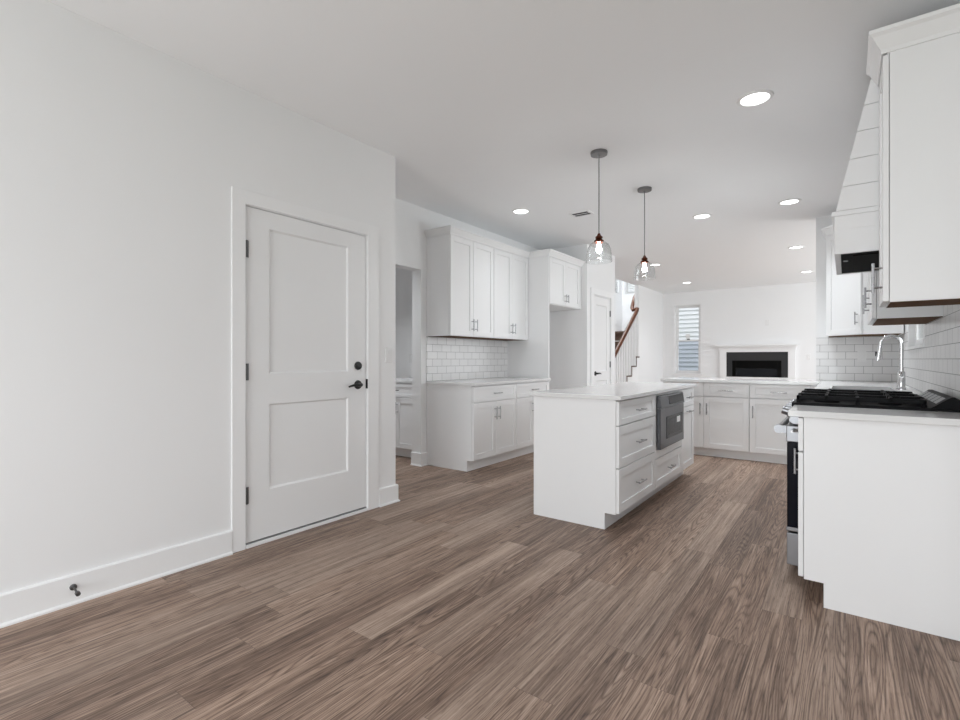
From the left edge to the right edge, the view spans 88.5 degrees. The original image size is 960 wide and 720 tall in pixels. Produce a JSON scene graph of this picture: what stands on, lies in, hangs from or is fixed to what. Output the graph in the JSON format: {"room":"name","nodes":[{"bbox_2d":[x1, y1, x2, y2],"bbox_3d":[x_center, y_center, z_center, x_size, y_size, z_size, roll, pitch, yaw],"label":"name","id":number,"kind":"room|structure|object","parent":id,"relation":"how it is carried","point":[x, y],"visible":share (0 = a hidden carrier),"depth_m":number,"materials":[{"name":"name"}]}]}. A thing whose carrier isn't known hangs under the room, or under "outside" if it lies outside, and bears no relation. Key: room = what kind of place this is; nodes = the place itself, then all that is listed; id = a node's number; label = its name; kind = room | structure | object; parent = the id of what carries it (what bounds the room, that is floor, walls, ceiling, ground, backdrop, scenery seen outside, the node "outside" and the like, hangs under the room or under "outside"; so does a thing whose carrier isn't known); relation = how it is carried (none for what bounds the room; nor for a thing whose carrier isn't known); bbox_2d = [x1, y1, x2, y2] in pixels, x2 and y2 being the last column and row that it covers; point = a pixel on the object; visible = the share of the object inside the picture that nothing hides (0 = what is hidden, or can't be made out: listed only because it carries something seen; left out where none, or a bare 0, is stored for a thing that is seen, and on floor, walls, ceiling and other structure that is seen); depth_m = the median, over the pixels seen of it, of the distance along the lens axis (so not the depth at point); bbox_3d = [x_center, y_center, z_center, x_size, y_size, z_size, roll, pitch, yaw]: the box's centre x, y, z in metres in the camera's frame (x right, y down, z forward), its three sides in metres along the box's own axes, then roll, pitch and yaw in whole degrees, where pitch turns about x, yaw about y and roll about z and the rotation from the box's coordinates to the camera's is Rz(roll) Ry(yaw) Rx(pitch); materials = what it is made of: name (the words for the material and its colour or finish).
{"room":"kitchen","nodes":[
{"label":"kitchen","id":0,"kind":"room"},
{"bbox_2d":[0,0,395,593],"bbox_3d":[-2.642,-0.237,1.946,0.856,2.718,5.475,0,0,37],"label":"wall","id":1,"kind":"structure","parent":0,"point":[122,157],"depth_m":2.41,"materials":[{"name":"paint"}]},
{"bbox_2d":[69,584,80,595],"bbox_3d":[-1.830,1.046,2.230,0.076,0.036,0.028,0,0,37],"label":"door stop","id":2,"kind":"object","parent":1,"relation":"attached to","point":[73,586],"visible":1,"depth_m":2.24,"materials":[{"name":"grey metal"}]},
{"bbox_2d":[0,530,232,628],"bbox_3d":[-2.630,1.054,1.222,0.026,0.135,4.027,0,0,37],"label":"baseboard","id":3,"kind":"structure","parent":1,"relation":"attached to","point":[29,602],"depth_m":2.36,"materials":[{"name":"paint"}]},
{"bbox_2d":[231,186,378,552],"bbox_3d":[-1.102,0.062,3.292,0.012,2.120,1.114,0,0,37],"label":"trim","id":4,"kind":"structure","parent":1,"relation":"attached to","point":[240,198],"depth_m":2.90,"materials":[{"name":"paint"}]},
{"bbox_2d":[246,507,367,548],"bbox_3d":[-1.130,1.113,3.296,0.062,0.019,0.917,0,0,37],"label":"trim","id":5,"kind":"structure","parent":1,"relation":"attached to","point":[364,509],"depth_m":3.21,"materials":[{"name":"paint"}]},
{"bbox_2d":[246,206,367,542],"bbox_3d":[-1.110,0.091,3.285,0.104,2.001,0.926,0,0,37],"label":"door","id":6,"kind":"structure","parent":1,"relation":"in","point":[307,383],"depth_m":3.23,"materials":[{"name":"paint"}]},
{"bbox_2d":[385,347,391,362],"bbox_3d":[-0.707,-0.032,3.825,0.010,0.117,0.072,0,0,37],"label":"light switch","id":7,"kind":"object","parent":1,"relation":"attached to","point":[388,351],"visible":1,"depth_m":3.82,"materials":[{"name":"white plastic"}]},
{"bbox_2d":[379,484,399,506],"bbox_3d":[-0.994,1.054,4.035,0.752,0.135,0.206,0,0,37],"label":"baseboard","id":8,"kind":"structure","parent":1,"relation":"attached to","point":[388,495],"depth_m":3.81,"materials":[{"name":"paint"}]},
{"bbox_2d":[396,268,411,377],"bbox_3d":[-1.836,-0.237,5.924,2.591,2.718,2.115,0,0,37],"label":"wall","id":9,"kind":"structure","parent":0,"point":[403,277],"depth_m":6.47,"materials":[{"name":"paint"}]},
{"bbox_2d":[410,452,427,466],"bbox_3d":[-0.645,1.054,5.223,0.156,0.135,0.105,0,0,37],"label":"baseboard","id":10,"kind":"structure","parent":9,"relation":"attached to","point":[417,459],"depth_m":5.19,"materials":[{"name":"paint"}]},
{"bbox_2d":[396,198,538,452],"bbox_3d":[-0.216,-0.237,5.823,0.130,2.718,3.645,0,0,37],"label":"wall","id":11,"kind":"structure","parent":0,"point":[412,220],"depth_m":5.19,"materials":[{"name":"paint"}]},
{"bbox_2d":[427,234,493,338],"bbox_3d":[-0.187,-0.765,5.443,0.364,1.049,0.778,0,0,37],"label":"upper cabinet","id":12,"kind":"object","parent":11,"relation":"attached to","point":[460,271],"visible":1,"depth_m":5.22,"materials":[{"name":"paint"}]},
{"bbox_2d":[424,225,584,266],"bbox_3d":[0.491,-1.320,5.959,2.628,0.076,0.380,0,0,-43],"label":"crown molding","id":13,"kind":"structure","parent":12,"relation":"attached to","point":[449,229],"depth_m":5.68,"materials":[{"name":"paint"}]},
{"bbox_2d":[426,336,507,380],"bbox_3d":[-0.105,-0.003,5.856,0.007,0.480,1.556,0,0,37],"label":"backsplash","id":14,"kind":"structure","parent":11,"relation":"attached to","point":[446,358],"depth_m":5.75,"materials":[{"name":"tile"}]},
{"bbox_2d":[483,247,527,340],"bbox_3d":[0.274,-0.765,6.064,0.364,1.049,0.768,0,0,37],"label":"upper cabinet","id":15,"kind":"object","parent":11,"relation":"attached to","point":[510,270],"visible":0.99,"depth_m":5.95,"materials":[{"name":"paint"}]},
{"bbox_2d":[549,256,581,311],"bbox_3d":[0.912,-0.992,6.677,0.657,0.597,0.926,0,0,37],"label":"upper cabinet","id":16,"kind":"object","parent":11,"relation":"attached to","point":[565,278],"visible":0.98,"depth_m":6.48,"materials":[{"name":"paint"}]},
{"bbox_2d":[0,452,959,719],"bbox_3d":[1.325,1.182,5.057,8.700,0.120,15.200,0,0,37],"label":"floor","id":17,"kind":"structure","parent":0,"point":[452,599],"depth_m":2.06,"materials":[{"name":"wood"}]},
{"bbox_2d":[396,382,411,457],"bbox_3d":[-0.788,0.694,5.859,0.810,0.857,0.660,0,0,37],"label":"base cabinet","id":18,"kind":"object","parent":17,"relation":"on","point":[403,390],"visible":0.26,"depth_m":5.56,"materials":[{"name":"paint"}]},
{"bbox_2d":[396,377,411,382],"bbox_3d":[-0.771,0.251,5.886,0.825,0.028,0.663,0,0,37],"label":"countertop","id":19,"kind":"structure","parent":18,"relation":"on","point":[399,380],"depth_m":5.59,"materials":[{"name":"white stone"}]},
{"bbox_2d":[427,383,515,471],"bbox_3d":[-0.064,0.694,5.358,0.662,0.857,0.797,0,0,37],"label":"base cabinet","id":20,"kind":"object","parent":17,"relation":"on","point":[469,428],"visible":1,"depth_m":5.08,"materials":[{"name":"paint"}]},
{"bbox_2d":[426,377,550,385],"bbox_3d":[0.151,0.251,5.660,0.649,0.028,1.566,0,0,37],"label":"countertop","id":21,"kind":"structure","parent":20,"relation":"on","point":[504,380],"depth_m":5.30,"materials":[{"name":"white stone"}]},
{"bbox_2d":[508,256,548,377],"bbox_3d":[0.611,-0.084,6.309,0.614,2.412,0.020,0,0,37],"label":"divider","id":22,"kind":"object","parent":17,"relation":"on","point":[529,358],"visible":0.36,"depth_m":6.23,"materials":[{"name":"paint"}]},
{"bbox_2d":[511,381,548,458],"bbox_3d":[0.397,0.694,5.979,0.662,0.857,0.747,0,0,37],"label":"base cabinet","id":23,"kind":"object","parent":17,"relation":"on","point":[524,401],"visible":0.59,"depth_m":5.68,"materials":[{"name":"paint"}]},
{"bbox_2d":[534,395,654,528],"bbox_3d":[0.884,0.694,3.669,0.673,0.857,0.756,0,0,37],"label":"base cabinet","id":24,"kind":"object","parent":17,"relation":"on","point":[594,459],"visible":1,"depth_m":3.38,"materials":[{"name":"paint"}]},
{"bbox_2d":[530,382,696,400],"bbox_3d":[1.227,0.251,4.160,0.677,0.028,2.007,0,0,37],"label":"countertop","id":25,"kind":"structure","parent":24,"relation":"on","point":[623,390],"depth_m":3.73,"materials":[{"name":"white stone"}]},
{"bbox_2d":[615,294,639,382],"bbox_3d":[2.973,-0.290,10.826,1.063,2.825,3.689,0,0,37],"label":"staircase","id":26,"kind":"structure","parent":17,"relation":"on","point":[626,358],"depth_m":10.12,"materials":[{"name":"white wood"}]},
{"bbox_2d":[643,390,683,501],"bbox_3d":[1.336,0.694,4.278,0.673,0.857,0.759,0,0,37],"label":"base cabinet","id":27,"kind":"object","parent":17,"relation":"on","point":[668,459],"depth_m":4.02,"materials":[{"name":"paint"}]},
{"bbox_2d":[670,388,693,482],"bbox_3d":[1.693,0.694,4.759,0.673,0.857,0.437,0,0,37],"label":"base cabinet","id":28,"kind":"object","parent":17,"relation":"on","point":[687,444],"visible":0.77,"depth_m":4.61,"materials":[{"name":"paint"}]},
{"bbox_2d":[663,381,749,459],"bbox_3d":[2.751,0.694,5.908,0.925,0.857,0.642,0,0,37],"label":"base cabinet","id":29,"kind":"object","parent":17,"relation":"on","point":[721,410],"visible":0.73,"depth_m":5.58,"materials":[{"name":"paint"}]},
{"bbox_2d":[715,344,797,379],"bbox_3d":[6.016,0.402,10.768,1.583,1.440,0.154,0,0,37],"label":"fireplace","id":30,"kind":"object","parent":17,"relation":"on","point":[759,361],"visible":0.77,"depth_m":10.75,"materials":[{"name":"paint"}]},
{"bbox_2d":[715,344,797,347],"bbox_3d":[6.016,-0.290,10.768,1.583,0.055,0.154,0,0,37],"label":"mantel shelf","id":31,"kind":"object","parent":30,"relation":"attached to","point":[758,345],"depth_m":10.66,"materials":[{"name":"paint"}]},
{"bbox_2d":[750,383,810,463],"bbox_3d":[3.347,0.694,5.465,0.558,0.857,0.642,0,0,37],"label":"base cabinet","id":32,"kind":"object","parent":17,"relation":"on","point":[767,401],"visible":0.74,"depth_m":5.30,"materials":[{"name":"paint"}]},
{"bbox_2d":[774,388,959,565],"bbox_3d":[2.083,0.647,2.696,0.746,0.949,0.757,0,0,37],"label":"range","id":33,"kind":"object","parent":17,"relation":"on","point":[929,400],"visible":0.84,"depth_m":2.56,"materials":[{"name":"black metal"}]},
{"bbox_2d":[792,399,959,412],"bbox_3d":[2.115,0.236,2.672,0.664,0.024,0.757,0,0,37],"label":"cooktop","id":34,"kind":"object","parent":33,"relation":"in","point":[930,406],"depth_m":2.39,"materials":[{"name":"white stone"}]},
{"bbox_2d":[790,417,959,640],"bbox_3d":[1.802,0.694,2.232,0.662,0.857,0.311,0,0,37],"label":"base cabinet","id":35,"kind":"object","parent":17,"relation":"on","point":[879,502],"visible":0.96,"depth_m":2.10,"materials":[{"name":"paint"}]},
{"bbox_2d":[788,405,959,425],"bbox_3d":[1.791,0.251,2.225,0.655,0.028,0.340,0,0,37],"label":"countertop","id":36,"kind":"structure","parent":35,"relation":"on","point":[845,413],"depth_m":2.15,"materials":[{"name":"white stone"}]},
{"bbox_2d":[47,0,959,293],"bbox_3d":[1.325,-1.671,5.057,8.700,0.150,15.200,0,0,37],"label":"ceiling","id":37,"kind":"structure","parent":0,"point":[486,110],"depth_m":3.02,"materials":[{"name":"paint"}]},
{"bbox_2d":[512,208,529,213],"bbox_3d":[0.442,-1.591,5.306,0.202,0.010,0.202,0,0,37],"label":"recessed light","id":38,"kind":"object","parent":37,"relation":"in","point":[518,210],"visible":1,"depth_m":5.30,"materials":[{"name":"white plastic"}]},
{"bbox_2d":[514,210,527,213],"bbox_3d":[0.442,-1.593,5.306,0.152,0.004,0.152,0,0,32],"label":"diffuser","id":39,"kind":"object","parent":38,"relation":"attached to","point":[515,211],"depth_m":5.31,"materials":[{"name":"white plastic"}]},
{"bbox_2d":[569,210,593,217],"bbox_3d":[1.110,-1.592,5.397,0.230,0.008,0.156,0,0,37],"label":"ceiling vent","id":40,"kind":"object","parent":37,"relation":"in","point":[586,212],"visible":1,"depth_m":5.38,"materials":[{"name":"white plastic"}]},
{"bbox_2d":[586,148,611,259],"bbox_3d":[0.917,-1.172,3.795,0.199,0.848,0.199,0,0,37],"label":"pendant light","id":41,"kind":"object","parent":37,"relation":"hanging from","point":[597,153],"visible":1,"depth_m":3.78,"materials":[{"name":"grey metal"}]},
{"bbox_2d":[633,186,655,280],"bbox_3d":[1.539,-1.172,4.606,0.199,0.848,0.199,0,0,37],"label":"pendant light","id":42,"kind":"object","parent":37,"relation":"hanging from","point":[645,189],"visible":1,"depth_m":4.59,"materials":[{"name":"grey metal"}]},
{"bbox_2d":[692,213,711,218],"bbox_3d":[2.474,-1.591,5.491,0.202,0.010,0.202,0,0,37],"label":"recessed light","id":43,"kind":"object","parent":37,"relation":"in","point":[704,215],"visible":1,"depth_m":5.49,"materials":[{"name":"white plastic"}]},
{"bbox_2d":[695,215,709,217],"bbox_3d":[2.474,-1.593,5.491,0.152,0.004,0.152,0,0,32],"label":"diffuser","id":44,"kind":"object","parent":43,"relation":"attached to","point":[696,216],"depth_m":5.49,"materials":[{"name":"white"}]},
{"bbox_2d":[736,89,773,106],"bbox_3d":[1.681,-1.591,3.011,0.202,0.010,0.202,0,0,37],"label":"recessed light","id":45,"kind":"object","parent":37,"relation":"in","point":[760,96],"visible":1,"depth_m":3.00,"materials":[{"name":"white plastic"}]},
{"bbox_2d":[741,93,768,104],"bbox_3d":[1.681,-1.593,3.011,0.152,0.004,0.152,0,0,32],"label":"diffuser","id":46,"kind":"object","parent":45,"relation":"attached to","point":[747,98],"depth_m":3.01,"materials":[{"name":"white plastic"}]},
{"bbox_2d":[778,198,800,204],"bbox_3d":[3.133,-1.591,4.986,0.202,0.010,0.202,0,0,37],"label":"recessed light","id":47,"kind":"object","parent":37,"relation":"in","point":[792,200],"visible":1,"depth_m":4.97,"materials":[{"name":"white plastic"}]},
{"bbox_2d":[781,200,797,203],"bbox_3d":[3.133,-1.593,4.986,0.152,0.004,0.152,0,0,41],"label":"diffuser","id":48,"kind":"object","parent":47,"relation":"attached to","point":[783,201],"depth_m":4.97,"materials":[{"name":"white plastic"}]},
{"bbox_2d":[788,245,803,248],"bbox_3d":[4.496,-1.591,7.009,0.202,0.010,0.202,0,0,37],"label":"recessed light","id":49,"kind":"object","parent":37,"relation":"in","point":[797,246],"visible":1,"depth_m":7.01,"materials":[{"name":"white plastic"}]},
{"bbox_2d":[549,244,614,389],"bbox_3d":[1.000,-0.237,7.832,1.970,2.718,1.030,0,0,37],"label":"wall","id":50,"kind":"structure","parent":0,"point":[569,330],"depth_m":6.99,"materials":[{"name":"paint"}]},
{"bbox_2d":[590,287,613,385],"bbox_3d":[1.804,0.057,7.248,0.018,2.130,0.830,0,0,37],"label":"trim","id":51,"kind":"structure","parent":50,"relation":"attached to","point":[593,291],"depth_m":7.10,"materials":[{"name":"paint"}]},
{"bbox_2d":[594,296,610,384],"bbox_3d":[1.807,0.101,7.253,0.096,2.018,0.625,0,0,37],"label":"door","id":52,"kind":"structure","parent":50,"relation":"in","point":[602,313],"depth_m":7.28,"materials":[{"name":"paint"}]},
{"bbox_2d":[615,280,621,330],"bbox_3d":[2.166,-1.478,10.753,0.140,5.200,5.050,0,0,37],"label":"wall","id":53,"kind":"structure","parent":0,"point":[618,296],"depth_m":12.43,"materials":[{"name":"paint"}]},
{"bbox_2d":[615,279,617,292],"bbox_3d":[3.259,-2.268,12.221,0.126,1.220,0.610,0,0,37],"label":"window","id":54,"kind":"structure","parent":53,"relation":"in","point":[616,281],"depth_m":12.40,"materials":[{"name":"white plastic"}]},
{"bbox_2d":[635,285,662,382],"bbox_3d":[3.943,-0.237,11.389,0.085,2.718,1.910,0,0,37],"label":"wall","id":55,"kind":"structure","parent":0,"point":[649,302],"depth_m":11.20,"materials":[{"name":"paint"}]},
{"bbox_2d":[622,281,815,379],"bbox_3d":[6.495,-1.478,10.596,7.000,5.200,0.140,0,0,37],"label":"wall","id":56,"kind":"structure","parent":0,"point":[733,316],"depth_m":10.94,"materials":[{"name":"paint"}]},
{"bbox_2d":[626,282,634,293],"bbox_3d":[4.053,-2.268,12.406,0.780,1.220,0.126,0,0,37],"label":"window","id":57,"kind":"structure","parent":56,"relation":"in","point":[627,284],"depth_m":12.54,"materials":[{"name":"white plastic"}]},
{"bbox_2d":[672,306,702,376],"bbox_3d":[4.926,-0.430,11.683,0.675,1.705,0.085,0,0,37],"label":"trim","id":58,"kind":"structure","parent":56,"relation":"attached to","point":[674,373],"depth_m":11.84,"materials":[{"name":"paint"}]},
{"bbox_2d":[676,304,700,372],"bbox_3d":[4.974,-0.475,11.747,0.575,1.615,0.085,0,0,37],"label":"window","id":59,"kind":"structure","parent":56,"relation":"in","point":[684,306],"depth_m":11.75,"materials":[{"name":"white plastic"}]},
{"bbox_2d":[816,215,831,380],"bbox_3d":[4.891,-0.237,4.801,2.668,2.718,0.120,0,0,37],"label":"wall","id":60,"kind":"structure","parent":0,"point":[821,222],"depth_m":5.52,"materials":[{"name":"paint"}]},
{"bbox_2d":[816,336,898,381],"bbox_3d":[4.070,-0.003,5.330,0.715,0.479,0.007,0,0,37],"label":"backsplash","id":61,"kind":"structure","parent":60,"relation":"attached to","point":[836,357],"depth_m":5.33,"materials":[{"name":"tile"}]},
{"bbox_2d":[901,325,920,391],"bbox_3d":[3.184,-0.237,3.434,0.120,2.718,4.110,0,0,37],"label":"wall","id":62,"kind":"structure","parent":0,"point":[905,326],"depth_m":4.61,"materials":[{"name":"paint"}]},
{"bbox_2d":[832,53,888,274],"bbox_3d":[2.182,-0.997,2.617,0.497,0.950,0.752,0,0,37],"label":"range hood","id":63,"kind":"object","parent":62,"relation":"attached to","point":[855,221],"visible":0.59,"depth_m":2.40,"materials":[{"name":"paint"}]},
{"bbox_2d":[826,235,903,336],"bbox_3d":[3.921,-0.774,5.051,0.604,1.067,0.614,0,0,37],"label":"upper cabinet","id":64,"kind":"object","parent":62,"relation":"attached to","point":[844,292],"visible":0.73,"depth_m":5.00,"materials":[{"name":"paint"}]},
{"bbox_2d":[821,225,832,238],"bbox_3d":[3.795,-1.345,5.032,0.291,0.091,0.933,0,0,-8],"label":"crown molding","id":65,"kind":"structure","parent":64,"relation":"attached to","point":[826,231],"depth_m":5.18,"materials":[{"name":"paint"}]},
{"bbox_2d":[862,271,942,325],"bbox_3d":[2.700,-0.774,3.186,0.358,1.067,0.766,0,0,37],"label":"upper cabinet","id":66,"kind":"object","parent":62,"relation":"attached to","point":[877,315],"visible":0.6,"depth_m":2.95,"materials":[{"name":"paint"}]},
{"bbox_2d":[905,324,924,349],"bbox_3d":[3.461,-0.530,3.832,0.150,0.895,1.080,0,0,37],"label":"trim","id":67,"kind":"structure","parent":62,"relation":"attached to","point":[911,328],"depth_m":4.26,"materials":[{"name":"paint"}]},
{"bbox_2d":[871,32,959,307],"bbox_3d":[1.924,-0.774,2.141,0.358,1.067,0.312,0,0,37],"label":"upper cabinet","id":68,"kind":"object","parent":62,"relation":"attached to","point":[919,86],"visible":1,"depth_m":2.03,"materials":[{"name":"paint"}]},
{"bbox_2d":[866,3,959,86],"bbox_3d":[1.907,-1.345,2.126,0.368,0.091,0.362,0,0,37],"label":"crown molding","id":69,"kind":"structure","parent":68,"relation":"attached to","point":[943,22],"depth_m":2.03,"materials":[{"name":"paint"}]},
{"bbox_2d":[915,324,922,344],"bbox_3d":[3.479,-0.540,3.819,0.085,0.875,1.040,0,0,37],"label":"window","id":70,"kind":"structure","parent":62,"relation":"in","point":[918,327],"depth_m":4.20,"materials":[{"name":"white glass"}]},
{"bbox_2d":[899,305,959,399],"bbox_3d":[3.156,-0.142,3.505,0.007,0.759,4.011,0,0,37],"label":"backsplash","id":71,"kind":"structure","parent":62,"relation":"attached to","point":[935,366],"depth_m":2.92,"materials":[{"name":"tile"}]},
{"label":"outside","id":72,"kind":"structure","parent":0,"visible":0},
{"bbox_3d":[4.470,1.672,6.022,60.000,0.100,75.000,0,0,37],"label":"ground","id":73,"kind":"structure","parent":72,"visible":0},
{"bbox_2d":[628,283,634,291],"bbox_3d":[2.843,-3.138,19.061,0.245,9.520,18.000,0,0,37],"label":"neighbor house","id":74,"kind":"structure","parent":73,"relation":"on","point":[631,285],"depth_m":25.76,"materials":[{"name":"white"}]},
{"bbox_2d":[679,308,698,370],"bbox_3d":[9.255,-2.438,14.398,8.300,8.120,0.245,0,0,37],"label":"neighbor house","id":75,"kind":"structure","parent":73,"relation":"on","point":[688,317],"depth_m":16.08,"materials":[{"name":"white"}]},
{"bbox_3d":[3.879,0.694,5.095,0.735,0.857,0.600,0,0,37],"label":"cabinet","id":76,"kind":"object","parent":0,"visible":0},
{"bbox_2d":[660,377,922,394],"bbox_3d":[2.592,0.251,4.630,2.237,0.028,2.945,0,0,37],"label":"countertop","id":77,"kind":"structure","parent":76,"relation":"on","point":[821,384],"depth_m":5.09,"materials":[{"name":"white stone"}]},
{"bbox_2d":[837,389,889,390],"bbox_3d":[3.100,0.365,4.000,0.410,0.200,0.740,0,0,37],"label":"sink","id":78,"kind":"object","parent":77,"relation":"in","point":[837,389],"visible":0.1,"depth_m":4.31,"materials":[{"name":"silver metal"}]},
{"bbox_2d":[875,334,905,389],"bbox_3d":[3.248,0.021,3.894,0.095,0.432,0.187,0,0,-35],"label":"faucet","id":79,"kind":"object","parent":77,"relation":"on","point":[901,385],"visible":1,"depth_m":3.85,"materials":[{"name":"silver metal"}]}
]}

